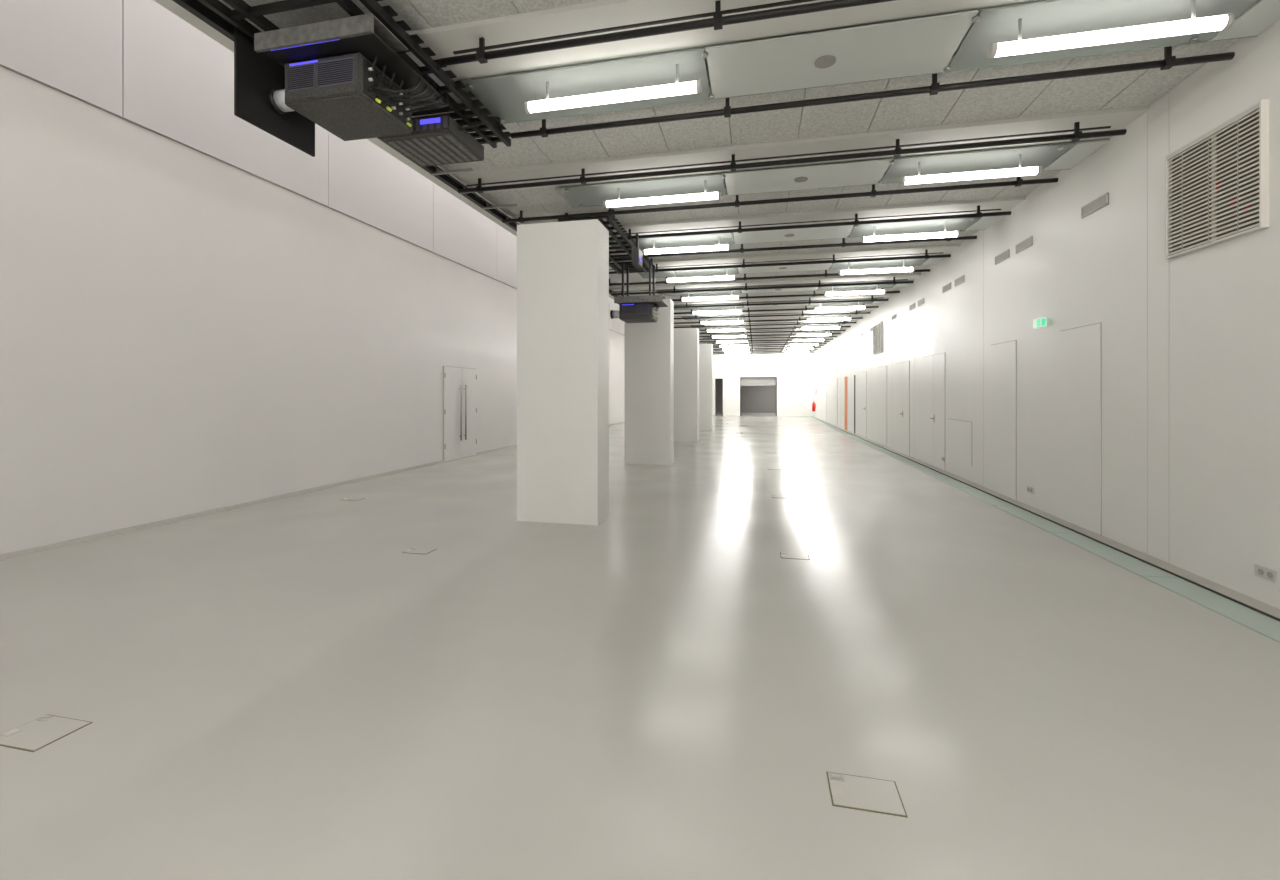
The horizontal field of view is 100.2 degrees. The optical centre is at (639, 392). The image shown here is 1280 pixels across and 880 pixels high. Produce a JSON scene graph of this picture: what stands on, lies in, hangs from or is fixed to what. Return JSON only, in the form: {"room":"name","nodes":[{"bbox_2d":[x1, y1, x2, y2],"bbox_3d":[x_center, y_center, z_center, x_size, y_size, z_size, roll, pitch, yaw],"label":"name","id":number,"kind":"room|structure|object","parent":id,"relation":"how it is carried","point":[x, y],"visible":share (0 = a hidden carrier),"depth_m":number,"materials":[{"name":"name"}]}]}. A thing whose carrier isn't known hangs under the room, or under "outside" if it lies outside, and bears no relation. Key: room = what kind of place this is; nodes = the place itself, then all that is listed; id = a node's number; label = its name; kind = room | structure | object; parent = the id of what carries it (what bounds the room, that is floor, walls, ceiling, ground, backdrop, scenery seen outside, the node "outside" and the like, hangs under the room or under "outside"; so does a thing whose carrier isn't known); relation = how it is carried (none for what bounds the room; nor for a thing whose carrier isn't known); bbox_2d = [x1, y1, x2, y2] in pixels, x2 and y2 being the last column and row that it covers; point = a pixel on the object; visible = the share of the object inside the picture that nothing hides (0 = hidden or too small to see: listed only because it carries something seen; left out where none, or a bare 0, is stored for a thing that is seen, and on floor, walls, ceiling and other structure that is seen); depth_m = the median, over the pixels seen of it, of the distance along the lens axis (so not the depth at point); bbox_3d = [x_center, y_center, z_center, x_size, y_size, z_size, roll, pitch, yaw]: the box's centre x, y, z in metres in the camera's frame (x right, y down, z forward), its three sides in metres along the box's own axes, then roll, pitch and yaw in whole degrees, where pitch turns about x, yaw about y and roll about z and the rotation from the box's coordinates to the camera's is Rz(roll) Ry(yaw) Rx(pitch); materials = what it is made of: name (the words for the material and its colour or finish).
{"room":"empty exhibition hall","nodes":[
{"label":"empty exhibition hall","id":0,"kind":"room"},
{"bbox_2d":[0,66,623,553],"bbox_3d":[-3.532,-2.575,17.663,0.250,8.850,43.000,0,0,12],"label":"wall","id":1,"kind":"structure","parent":0,"point":[184,330],"depth_m":6.85,"materials":[{"name":"paint"}]},
{"bbox_2d":[0,0,623,334],"bbox_3d":[-3.398,-5.019,17.634,0.021,3.762,43.000,0,0,12],"label":"wall panel","id":2,"kind":"object","parent":1,"relation":"attached to","point":[137,62],"visible":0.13,"depth_m":7.02,"materials":[{"name":"white"}]},
{"bbox_2d":[0,421,623,559],"bbox_3d":[-3.400,1.575,17.634,0.020,0.050,43.000,0,0,12],"label":"baseboard","id":3,"kind":"structure","parent":1,"relation":"attached to","point":[146,525],"depth_m":6.82,"materials":[{"name":"grey plastic"}]},
{"bbox_2d":[443,366,476,461],"bbox_3d":[-4.351,0.485,13.077,0.107,2.230,1.470,0,0,12],"label":"door","id":4,"kind":"structure","parent":1,"relation":"in","point":[459,383],"depth_m":12.96,"materials":[{"name":"white wood"}]},
{"bbox_2d":[234,13,439,156],"bbox_3d":[-2.264,-2.325,4.109,1.140,0.670,0.840,0,0,12],"label":"ceiling projector","id":5,"kind":"object","parent":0,"point":[287,81],"depth_m":3.92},
{"bbox_2d":[375,68,420,92],"bbox_3d":[-1.861,-2.456,4.219,0.372,0.447,0.567,0,0,12],"label":"cable","id":6,"kind":"object","parent":5,"relation":"attached to","point":[415,86],"depth_m":4.00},
{"bbox_2d":[383,76,428,96],"bbox_3d":[-1.841,-2.462,4.312,0.372,0.435,0.577,0,0,12],"label":"cable","id":7,"kind":"object","parent":5,"relation":"attached to","point":[426,87],"depth_m":4.09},
{"bbox_2d":[391,82,435,101],"bbox_3d":[-1.821,-2.465,4.405,0.372,0.429,0.587,0,0,12],"label":"cable","id":8,"kind":"object","parent":5,"relation":"attached to","point":[433,93],"depth_m":4.17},
{"bbox_2d":[399,89,442,107],"bbox_3d":[-1.800,-2.465,4.497,0.372,0.429,0.597,0,0,12],"label":"cable","id":9,"kind":"object","parent":5,"relation":"attached to","point":[441,94],"depth_m":4.26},
{"bbox_2d":[406,95,448,113],"bbox_3d":[-1.780,-2.465,4.590,0.373,0.429,0.607,0,0,12],"label":"cable","id":10,"kind":"object","parent":5,"relation":"attached to","point":[444,105],"depth_m":4.35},
{"bbox_2d":[172,0,626,296],"bbox_3d":[-0.015,-2.735,16.893,0.550,0.130,43.000,0,0,12],"label":"rail","id":11,"kind":"object","parent":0,"point":[195,7],"depth_m":6.52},
{"bbox_2d":[0,412,1279,879],"bbox_3d":[2.408,1.725,19.946,10.380,0.250,50.000,0,0,12],"label":"floor","id":12,"kind":"structure","parent":0,"point":[277,689],"depth_m":2.91,"materials":[{"name":"grey concrete"}]},
{"bbox_2d":[0,714,92,751],"bbox_3d":[-2.826,1.596,2.522,0.300,0.008,0.220,0,0,12],"label":"floor hatch","id":13,"kind":"object","parent":12,"relation":"on","point":[32,736],"visible":1,"depth_m":2.52,"materials":[{"name":"grey"}]},
{"bbox_2d":[402,547,435,553],"bbox_3d":[-2.233,1.596,5.422,0.270,0.008,0.190,0,0,12],"label":"floor hatch","id":14,"kind":"object","parent":12,"relation":"on","point":[415,550],"visible":1,"depth_m":5.42,"materials":[{"name":"grey"}]},
{"bbox_2d":[517,219,608,525],"bbox_3d":[-0.971,-0.250,6.815,1.050,3.700,0.500,0,0,12],"label":"column","id":15,"kind":"structure","parent":12,"relation":"on","point":[563,267],"depth_m":6.58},
{"bbox_2d":[624,298,673,464],"bbox_3d":[0.215,-0.250,12.237,1.050,3.700,0.500,0,0,12],"label":"column","id":16,"kind":"structure","parent":12,"relation":"on","point":[648,347],"depth_m":11.99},
{"bbox_2d":[674,328,698,441],"bbox_3d":[1.401,-0.250,17.659,1.050,3.700,0.500,0,0,12],"label":"column","id":17,"kind":"structure","parent":12,"relation":"on","point":[686,340],"depth_m":17.39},
{"bbox_2d":[699,344,712,430],"bbox_3d":[2.598,-0.250,23.129,1.050,3.700,0.500,0,0,12],"label":"column","id":18,"kind":"structure","parent":12,"relation":"on","point":[705,350],"depth_m":22.83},
{"bbox_2d":[780,552,809,559],"bbox_3d":[1.516,1.596,5.247,0.270,0.008,0.190,0,0,12],"label":"outlet box","id":19,"kind":"object","parent":12,"relation":"on","point":[782,554],"visible":1,"depth_m":5.22,"materials":[{"name":"grey"}]},
{"bbox_2d":[826,771,907,817],"bbox_3d":[0.898,1.596,2.138,0.270,0.008,0.190,0,0,12],"label":"floor hatch","id":20,"kind":"object","parent":12,"relation":"on","point":[881,796],"visible":1,"depth_m":2.13,"materials":[{"name":"grey"}]},
{"bbox_2d":[806,416,1279,642],"bbox_3d":[6.874,1.607,15.386,0.318,0.045,43.000,0,0,12],"label":"floor strip","id":21,"kind":"object","parent":12,"relation":"on","point":[1268,625],"visible":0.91,"depth_m":5.05,"materials":[{"name":"grey"}]},
{"bbox_2d":[154,0,1234,299],"bbox_3d":[1.768,-4.965,16.503,11.100,4.470,43.000,0,0,12],"label":"ceiling","id":22,"kind":"structure","parent":0,"point":[1040,18],"depth_m":5.26,"materials":[{"name":"grey"}]},
{"bbox_2d":[198,0,510,147],"bbox_3d":[-2.221,-2.683,3.930,1.120,0.235,3.570,0,0,12],"label":"cable tray","id":23,"kind":"object","parent":22,"relation":"attached to","point":[384,14],"visible":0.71,"depth_m":4.01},
{"bbox_2d":[379,115,483,166],"bbox_3d":[-1.929,-2.487,5.200,0.910,0.247,0.665,0,0,12],"label":"projector","id":24,"kind":"object","parent":23,"relation":"attached to","point":[435,140],"depth_m":5.09,"materials":[{"name":"black plastic"}]},
{"bbox_2d":[558,209,655,273],"bbox_3d":[-0.435,-2.683,9.707,0.840,0.235,3.620,0,0,12],"label":"mounting rail","id":25,"kind":"object","parent":22,"relation":"attached to","point":[616,266],"visible":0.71,"depth_m":9.46,"materials":[{"name":"black metal"}]},
{"bbox_2d":[610,260,667,322],"bbox_3d":[-0.018,-2.025,10.681,1.100,1.150,0.840,0,0,12],"label":"ceiling projector","id":26,"kind":"object","parent":25,"relation":"hanging from","point":[632,309],"visible":1,"depth_m":10.48,"materials":[{"name":"black plastic"}]},
{"bbox_2d":[524,64,701,113],"bbox_3d":[-0.252,-2.606,4.580,1.550,0.249,0.098,0,0,12],"label":"fluorescent light","id":27,"kind":"object","parent":22,"relation":"hanging from","point":[691,87],"visible":1,"depth_m":4.54,"materials":[{"name":"white"}]},
{"bbox_2d":[632,234,641,267],"bbox_3d":[-0.039,-2.340,8.761,0.140,0.520,0.300,0,0,12],"label":"ceiling speaker","id":28,"kind":"object","parent":22,"relation":"attached to","point":[636,252],"visible":1,"depth_m":8.63,"materials":[{"name":"black plastic"}]},
{"bbox_2d":[603,181,720,207],"bbox_3d":[0.280,-2.606,7.012,1.550,0.249,0.098,0,0,12],"label":"fluorescent light","id":29,"kind":"object","parent":22,"relation":"hanging from","point":[711,195],"visible":1,"depth_m":6.97,"materials":[{"name":"white"}]},
{"bbox_2d":[440,0,894,65],"bbox_3d":[1.388,-2.683,3.607,6.070,0.174,0.068,0,0,12],"label":"ceiling pipe","id":30,"kind":"object","parent":22,"relation":"hanging from","point":[718,20],"depth_m":3.88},
{"bbox_2d":[642,236,730,254],"bbox_3d":[0.812,-2.606,9.445,1.550,0.249,0.098,0,0,12],"label":"fluorescent light","id":31,"kind":"object","parent":22,"relation":"hanging from","point":[713,247],"visible":1,"depth_m":9.40,"materials":[{"name":"white"}]},
{"bbox_2d":[666,269,735,282],"bbox_3d":[1.344,-2.606,11.877,1.550,0.249,0.098,0,0,12],"label":"fluorescent light","id":32,"kind":"object","parent":22,"relation":"hanging from","point":[733,277],"visible":1,"depth_m":11.84,"materials":[{"name":"white"}]},
{"bbox_2d":[681,291,739,300],"bbox_3d":[1.877,-2.606,14.310,1.550,0.249,0.098,0,0,12],"label":"fluorescent light","id":33,"kind":"object","parent":22,"relation":"hanging from","point":[731,296],"visible":0.95,"depth_m":14.27,"materials":[{"name":"white"}]},
{"bbox_2d":[692,306,741,313],"bbox_3d":[2.409,-2.606,16.742,1.550,0.249,0.098,0,0,12],"label":"fluorescent light","id":34,"kind":"object","parent":22,"relation":"hanging from","point":[735,310],"visible":0.91,"depth_m":16.72,"materials":[{"name":"white"}]},
{"bbox_2d":[700,318,743,323],"bbox_3d":[2.941,-2.606,19.174,1.550,0.249,0.098,0,0,12],"label":"fluorescent light","id":35,"kind":"object","parent":22,"relation":"hanging from","point":[738,321],"visible":0.94,"depth_m":19.15,"materials":[{"name":"white"}]},
{"bbox_2d":[707,326,745,331],"bbox_3d":[3.473,-2.606,21.607,1.550,0.249,0.098,0,0,12],"label":"fluorescent light","id":36,"kind":"object","parent":22,"relation":"hanging from","point":[740,329],"visible":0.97,"depth_m":21.59,"materials":[{"name":"white"}]},
{"bbox_2d":[712,334,746,337],"bbox_3d":[4.005,-2.606,24.039,1.550,0.249,0.098,0,0,12],"label":"fluorescent light","id":37,"kind":"object","parent":22,"relation":"hanging from","point":[716,336],"visible":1,"depth_m":24.01,"materials":[{"name":"white"}]},
{"bbox_2d":[219,0,1240,350],"bbox_3d":[3.126,-2.840,14.592,7.630,0.060,44.815,0,0,12],"label":"ceiling panel","id":38,"kind":"object","parent":22,"relation":"attached to","point":[1136,88],"visible":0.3,"depth_m":5.60,"materials":[{"name":"grey"}]},
{"bbox_2d":[716,339,747,342],"bbox_3d":[4.537,-2.606,26.472,1.550,0.249,0.098,0,0,12],"label":"fluorescent light","id":39,"kind":"object","parent":22,"relation":"hanging from","point":[743,341],"visible":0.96,"depth_m":26.43,"materials":[{"name":"white"}]},
{"bbox_2d":[611,277,913,295],"bbox_3d":[2.857,-2.683,13.481,7.420,0.174,0.068,0,0,12],"label":"ceiling pipe","id":40,"kind":"object","parent":22,"relation":"hanging from","point":[894,282],"depth_m":13.38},
{"bbox_2d":[699,341,829,343],"bbox_3d":[6.050,-2.683,28.076,7.420,0.174,0.068,0,0,12],"label":"ceiling pipe","id":41,"kind":"object","parent":22,"relation":"hanging from","point":[751,342],"depth_m":28.01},
{"bbox_2d":[674,320,855,327],"bbox_3d":[4.453,-2.683,20.778,7.420,0.174,0.068,0,0,12],"label":"ceiling pipe","id":42,"kind":"object","parent":22,"relation":"hanging from","point":[834,322],"depth_m":20.71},
{"bbox_2d":[699,338,832,341],"bbox_3d":[5.784,-2.683,26.859,7.420,0.174,0.068,0,0,12],"label":"ceiling pipe","id":43,"kind":"object","parent":22,"relation":"hanging from","point":[823,338],"depth_m":26.69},
{"bbox_2d":[713,346,820,349],"bbox_3d":[6.848,-2.683,31.724,7.420,0.174,0.068,0,0,12],"label":"ceiling pipe","id":44,"kind":"object","parent":22,"relation":"hanging from","point":[813,346],"depth_m":31.50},
{"bbox_2d":[699,335,836,339],"bbox_3d":[5.518,-2.683,25.643,7.420,0.174,0.068,0,0,12],"label":"ceiling pipe","id":45,"kind":"object","parent":22,"relation":"hanging from","point":[760,337],"depth_m":25.52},
{"bbox_2d":[717,349,818,350],"bbox_3d":[7.114,-2.683,32.941,7.420,0.174,0.068,0,0,12],"label":"ceiling pipe","id":46,"kind":"object","parent":22,"relation":"hanging from","point":[752,349],"depth_m":32.79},
{"bbox_2d":[674,314,862,323],"bbox_3d":[4.187,-2.683,19.562,7.420,0.174,0.068,0,0,12],"label":"ceiling pipe","id":47,"kind":"object","parent":22,"relation":"hanging from","point":[799,319],"depth_m":19.44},
{"bbox_2d":[713,344,823,347],"bbox_3d":[6.582,-2.683,30.508,7.420,0.174,0.068,0,0,12],"label":"ceiling pipe","id":48,"kind":"object","parent":22,"relation":"hanging from","point":[819,344],"depth_m":30.39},
{"bbox_2d":[609,266,929,285],"bbox_3d":[2.591,-2.683,12.265,7.420,0.174,0.068,0,0,12],"label":"ceiling pipe","id":49,"kind":"object","parent":22,"relation":"hanging from","point":[826,274],"depth_m":12.15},
{"bbox_2d":[699,331,840,336],"bbox_3d":[5.252,-2.683,24.427,7.420,0.174,0.068,0,0,12],"label":"ceiling pipe","id":50,"kind":"object","parent":22,"relation":"hanging from","point":[830,331],"depth_m":24.26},
{"bbox_2d":[713,342,826,345],"bbox_3d":[6.316,-2.683,29.292,7.420,0.174,0.068,0,0,12],"label":"ceiling pipe","id":51,"kind":"object","parent":22,"relation":"hanging from","point":[818,342],"depth_m":29.07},
{"bbox_2d":[674,309,869,318],"bbox_3d":[3.921,-2.683,18.346,7.420,0.174,0.068,0,0,12],"label":"ceiling pipe","id":52,"kind":"object","parent":22,"relation":"hanging from","point":[855,312],"depth_m":18.21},
{"bbox_2d":[699,329,845,333],"bbox_3d":[4.986,-2.683,23.211,7.420,0.174,0.068,0,0,12],"label":"ceiling pipe","id":53,"kind":"object","parent":22,"relation":"hanging from","point":[808,330],"depth_m":23.05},
{"bbox_2d":[699,324,850,330],"bbox_3d":[4.720,-2.683,21.995,7.420,0.174,0.068,0,0,12],"label":"ceiling pipe","id":54,"kind":"object","parent":22,"relation":"hanging from","point":[794,327],"depth_m":21.79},
{"bbox_2d":[674,304,878,313],"bbox_3d":[3.655,-2.683,17.130,7.420,0.174,0.068,0,0,12],"label":"ceiling pipe","id":55,"kind":"object","parent":22,"relation":"hanging from","point":[805,308],"depth_m":16.96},
{"bbox_2d":[405,0,1149,351],"bbox_3d":[3.172,-2.960,14.850,7.650,0.380,42.930,0,0,12],"label":"ceiling beam","id":56,"kind":"structure","parent":22,"relation":"attached to","point":[442,40],"depth_m":5.65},
{"bbox_2d":[502,176,1057,222],"bbox_3d":[1.527,-2.683,7.400,7.420,0.174,0.068,0,0,12],"label":"ceiling pipe","id":57,"kind":"object","parent":22,"relation":"hanging from","point":[873,193],"depth_m":7.26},
{"bbox_2d":[609,250,950,273],"bbox_3d":[2.325,-2.683,11.048,7.420,0.174,0.068,0,0,12],"label":"ceiling pipe","id":58,"kind":"object","parent":22,"relation":"hanging from","point":[926,253],"depth_m":10.82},
{"bbox_2d":[674,295,887,307],"bbox_3d":[3.389,-2.683,15.913,7.420,0.174,0.068,0,0,12],"label":"ceiling pipe","id":59,"kind":"object","parent":22,"relation":"hanging from","point":[872,300],"depth_m":15.73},
{"bbox_2d":[671,288,899,300],"bbox_3d":[3.123,-2.683,14.697,7.420,0.174,0.068,0,0,12],"label":"ceiling pipe","id":60,"kind":"object","parent":22,"relation":"hanging from","point":[814,294],"depth_m":14.51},
{"bbox_2d":[458,122,1126,192],"bbox_3d":[1.261,-2.683,6.183,7.420,0.174,0.068,0,0,12],"label":"ceiling pipe","id":61,"kind":"object","parent":22,"relation":"hanging from","point":[1077,135],"depth_m":6.02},
{"bbox_2d":[642,257,946,278],"bbox_3d":[3.121,-2.857,11.716,6.390,0.285,0.744,0,0,12],"label":"glass panel","id":62,"kind":"object","parent":22,"relation":"attached to","point":[931,261],"depth_m":11.75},
{"bbox_2d":[614,230,976,258],"bbox_3d":[2.059,-2.683,9.832,7.420,0.174,0.068,0,0,12],"label":"ceiling pipe","id":63,"kind":"object","parent":22,"relation":"hanging from","point":[843,244],"depth_m":9.59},
{"bbox_2d":[614,215,1005,250],"bbox_3d":[2.589,-2.857,9.283,6.390,0.285,0.744,0,0,12],"label":"ceiling panel","id":64,"kind":"object","parent":22,"relation":"attached to","point":[831,232],"depth_m":9.17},
{"bbox_2d":[609,205,1010,239],"bbox_3d":[1.793,-2.683,8.616,7.420,0.174,0.068,0,0,12],"label":"ceiling pipe","id":65,"kind":"object","parent":22,"relation":"hanging from","point":[856,222],"depth_m":8.35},
{"bbox_2d":[796,331,831,335],"bbox_3d":[7.556,-2.606,23.263,1.460,0.249,0.098,0,0,12],"label":"fluorescent light","id":66,"kind":"object","parent":22,"relation":"hanging from","point":[826,334],"visible":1,"depth_m":23.21,"materials":[{"name":"white"}]},
{"bbox_2d":[801,324,839,329],"bbox_3d":[7.024,-2.606,20.830,1.460,0.249,0.098,0,0,12],"label":"fluorescent light","id":67,"kind":"object","parent":22,"relation":"hanging from","point":[806,327],"visible":0.94,"depth_m":20.79,"materials":[{"name":"white"}]},
{"bbox_2d":[807,315,851,320],"bbox_3d":[6.492,-2.606,18.398,1.460,0.249,0.098,0,0,12],"label":"fluorescent light","id":68,"kind":"object","parent":22,"relation":"hanging from","point":[850,318],"visible":0.93,"depth_m":18.37,"materials":[{"name":"white"}]},
{"bbox_2d":[565,140,1109,207],"bbox_3d":[2.057,-2.857,6.851,6.390,0.285,0.744,0,0,12],"label":"ceiling panel","id":69,"kind":"object","parent":22,"relation":"attached to","point":[871,172],"depth_m":6.73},
{"bbox_2d":[814,302,865,310],"bbox_3d":[5.960,-2.606,15.965,1.460,0.249,0.098,0,0,12],"label":"fluorescent light","id":70,"kind":"object","parent":22,"relation":"hanging from","point":[858,306],"visible":0.94,"depth_m":15.93,"materials":[{"name":"white"}]},
{"bbox_2d":[824,285,885,295],"bbox_3d":[5.428,-2.606,13.533,1.460,0.249,0.098,0,0,12],"label":"fluorescent light","id":71,"kind":"object","parent":22,"relation":"hanging from","point":[877,291],"visible":0.93,"depth_m":13.50,"materials":[{"name":"white"}]},
{"bbox_2d":[511,46,1234,138],"bbox_3d":[1.654,-2.683,4.823,6.070,0.174,0.068,0,0,12],"label":"ceiling pipe","id":72,"kind":"object","parent":22,"relation":"hanging from","point":[1169,61],"depth_m":4.66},
{"bbox_2d":[838,260,914,274],"bbox_3d":[4.895,-2.606,11.100,1.460,0.249,0.098,0,0,12],"label":"fluorescent light","id":73,"kind":"object","parent":22,"relation":"hanging from","point":[906,269],"visible":0.99,"depth_m":11.06,"materials":[{"name":"white"}]},
{"bbox_2d":[861,222,959,242],"bbox_3d":[4.363,-2.606,8.668,1.460,0.249,0.098,0,0,12],"label":"fluorescent light","id":74,"kind":"object","parent":22,"relation":"hanging from","point":[944,234],"visible":1,"depth_m":8.63,"materials":[{"name":"white"}]},
{"bbox_2d":[900,154,1041,185],"bbox_3d":[3.831,-2.606,6.235,1.460,0.249,0.098,0,0,12],"label":"fluorescent light","id":75,"kind":"object","parent":22,"relation":"hanging from","point":[1025,171],"visible":1,"depth_m":6.20,"materials":[{"name":"white"}]},
{"bbox_2d":[987,0,1234,58],"bbox_3d":[3.299,-2.606,3.803,1.460,0.249,0.098,0,0,12],"label":"fluorescent light","id":76,"kind":"object","parent":22,"relation":"hanging from","point":[1193,25],"visible":1,"depth_m":3.77,"materials":[{"name":"white"}]},
{"bbox_2d":[715,379,775,412],"bbox_3d":[8.017,-0.050,40.856,8.400,3.300,6.750,0,0,12],"label":"wall","id":77,"kind":"structure","parent":0,"point":[754,399],"depth_m":43.83,"materials":[{"name":"grey"}]},
{"bbox_2d":[713,353,813,416],"bbox_3d":[6.511,-2.700,37.602,11.350,8.600,0.250,0,0,12],"label":"wall","id":78,"kind":"structure","parent":0,"point":[794,374],"depth_m":36.82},
{"bbox_2d":[740,377,776,415],"bbox_3d":[8.234,0.250,37.215,2.480,2.700,0.270,0,0,12],"label":"door frame","id":79,"kind":"structure","parent":78,"relation":"attached to","point":[744,381],"depth_m":37.19,"materials":[{"name":"grey"}]},
{"bbox_2d":[697,321,856,327],"bbox_3d":[5.249,-2.857,21.446,6.390,0.285,0.744,0,0,12],"label":"glass panel","id":80,"kind":"object","parent":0,"point":[842,321],"depth_m":21.36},
{"bbox_2d":[686,311,870,319],"bbox_3d":[4.717,-2.857,19.013,6.390,0.285,0.744,0,0,12],"label":"glass panel","id":81,"kind":"object","parent":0,"point":[861,311],"depth_m":19.13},
{"bbox_2d":[675,298,888,309],"bbox_3d":[4.185,-2.857,16.581,6.390,0.285,0.744,0,0,12],"label":"glass panel","id":82,"kind":"object","parent":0,"point":[884,298],"depth_m":16.72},
{"bbox_2d":[662,281,909,296],"bbox_3d":[3.653,-2.857,14.148,6.390,0.285,0.744,0,0,12],"label":"glass panel","id":83,"kind":"object","parent":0,"point":[897,285],"depth_m":14.27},
{"bbox_2d":[467,0,1279,123],"bbox_3d":[1.524,-2.857,4.418,6.390,0.285,0.744,0,0,12],"label":"ceiling panel","id":84,"kind":"object","parent":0,"point":[926,45],"depth_m":4.32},
{"bbox_2d":[814,0,1279,608],"bbox_3d":[7.312,-0.750,15.291,0.250,5.200,43.000,0,0,12],"label":"wall","id":85,"kind":"structure","parent":0,"point":[1214,310],"depth_m":5.38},
{"bbox_2d":[824,380,826,421],"bbox_3d":[10.390,0.441,29.972,0.010,2.295,1.014,0,0,12],"label":"door","id":86,"kind":"structure","parent":85,"relation":"in","point":[825,381],"depth_m":29.92,"materials":[{"name":"grey"}]},
{"bbox_2d":[834,378,836,425],"bbox_3d":[9.536,0.441,26.064,0.010,2.295,1.014,0,0,12],"label":"door","id":87,"kind":"structure","parent":85,"relation":"in","point":[835,380],"depth_m":26.11,"materials":[{"name":"grey"}]},
{"bbox_2d":[845,377,846,429],"bbox_3d":[8.878,0.441,23.060,0.010,2.295,0.664,0,0,12],"label":"door","id":88,"kind":"structure","parent":85,"relation":"in","point":[845,377],"depth_m":23.02,"materials":[{"name":"orange"}]},
{"bbox_2d":[861,371,866,437],"bbox_3d":[8.005,0.415,19.183,0.060,2.345,0.914,0,0,12],"label":"door","id":89,"kind":"structure","parent":85,"relation":"in","point":[863,374],"depth_m":19.06,"materials":[{"name":"grey"}]},
{"bbox_2d":[873,321,881,354],"bbox_3d":[7.518,-1.725,16.935,0.050,0.960,1.130,0,0,12],"label":"vent","id":90,"kind":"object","parent":85,"relation":"in","point":[877,328],"depth_m":16.90,"materials":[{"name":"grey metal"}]},
{"bbox_2d":[878,366,886,446],"bbox_3d":[7.420,0.391,16.393,0.010,2.395,1.214,0,0,12],"label":"door","id":91,"kind":"structure","parent":85,"relation":"in","point":[882,371],"depth_m":16.32,"materials":[{"name":"grey"}]},
{"bbox_2d":[896,361,909,455],"bbox_3d":[6.893,0.391,14.103,0.060,2.395,1.314,0,0,12],"label":"door","id":92,"kind":"structure","parent":85,"relation":"in","point":[902,369],"depth_m":13.98,"materials":[{"name":"grey"}]},
{"bbox_2d":[923,353,944,470],"bbox_3d":[6.354,0.381,11.636,0.060,2.415,1.464,0,0,12],"label":"door","id":93,"kind":"structure","parent":85,"relation":"in","point":[933,365],"depth_m":11.54,"materials":[{"name":"grey"}]},
{"bbox_2d":[942,282,950,292],"bbox_3d":[6.196,-2.125,10.811,0.015,0.130,0.470,0,0,12],"label":"air vent","id":94,"kind":"object","parent":85,"relation":"in","point":[946,287],"visible":1,"depth_m":10.80,"materials":[{"name":"grey"}]},
{"bbox_2d":[947,419,971,465],"bbox_3d":[6.055,0.908,10.155,0.010,0.790,1.244,0,0,12],"label":"door","id":95,"kind":"structure","parent":85,"relation":"in","point":[959,432],"depth_m":10.12,"materials":[{"name":"grey"}]},
{"bbox_2d":[955,275,964,285],"bbox_3d":[6.046,-2.125,10.127,0.015,0.130,0.470,0,0,12],"label":"air vent","id":96,"kind":"object","parent":85,"relation":"in","point":[961,279],"visible":1,"depth_m":10.07,"materials":[{"name":"grey"}]},
{"bbox_2d":[840,112,1147,553],"bbox_3d":[7.334,-0.590,15.979,0.002,4.340,25.654,0,0,12],"label":"trim","id":97,"kind":"structure","parent":85,"relation":"attached to","point":[1147,112],"depth_m":5.26,"materials":[{"name":"grey plastic"}]},
{"bbox_2d":[995,249,1008,264],"bbox_3d":[5.663,-2.125,8.373,0.015,0.130,0.480,0,0,12],"label":"air vent","id":98,"kind":"object","parent":85,"relation":"in","point":[1004,255],"visible":1,"depth_m":8.34,"materials":[{"name":"grey"}]},
{"bbox_2d":[990,340,1015,499],"bbox_3d":[5.660,0.401,8.348,0.010,2.375,0.884,0,0,12],"label":"door","id":99,"kind":"structure","parent":85,"relation":"in","point":[1002,355],"depth_m":8.31,"materials":[{"name":"grey"}]},
{"bbox_2d":[1015,236,1032,253],"bbox_3d":[5.512,-2.125,7.684,0.015,0.130,0.470,0,0,12],"label":"air vent","id":100,"kind":"object","parent":85,"relation":"in","point":[1028,242],"visible":1,"depth_m":7.66,"materials":[{"name":"grey"}]},
{"bbox_2d":[1033,318,1045,327],"bbox_3d":[5.375,-0.940,7.196,0.074,0.120,0.204,0,0,12],"label":"exit sign","id":101,"kind":"object","parent":85,"relation":"attached to","point":[1040,322],"visible":1,"depth_m":7.13,"materials":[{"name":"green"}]},
{"bbox_2d":[811,416,1279,618],"bbox_3d":[6.960,1.719,15.368,0.470,0.262,43.000,0,0,12],"label":"trim","id":102,"kind":"structure","parent":85,"relation":"attached to","point":[1252,602],"depth_m":5.39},
{"bbox_2d":[1060,322,1101,535],"bbox_3d":[5.226,0.401,6.365,0.010,2.375,0.824,0,0,12],"label":"door","id":103,"kind":"structure","parent":85,"relation":"in","point":[1080,347],"depth_m":6.33,"materials":[{"name":"grey"}]},
{"bbox_2d":[1081,192,1108,217],"bbox_3d":[5.161,-2.125,6.077,0.015,0.130,0.480,0,0,12],"label":"air vent","id":104,"kind":"object","parent":85,"relation":"in","point":[1102,201],"visible":1,"depth_m":6.05,"materials":[{"name":"grey"}]},
{"bbox_2d":[1165,99,1268,258],"bbox_3d":[4.795,-1.725,4.489,0.050,0.960,0.970,0,0,12],"label":"air vent","id":105,"kind":"object","parent":85,"relation":"in","point":[1217,182],"depth_m":4.42,"materials":[{"name":"white metal"}]},
{"bbox_2d":[1255,564,1276,582],"bbox_3d":[4.712,1.357,4.031,0.016,0.085,0.170,0,0,12],"label":"wall socket","id":106,"kind":"object","parent":85,"relation":"attached to","point":[1263,572],"visible":1,"depth_m":4.02,"materials":[{"name":"grey plastic"}]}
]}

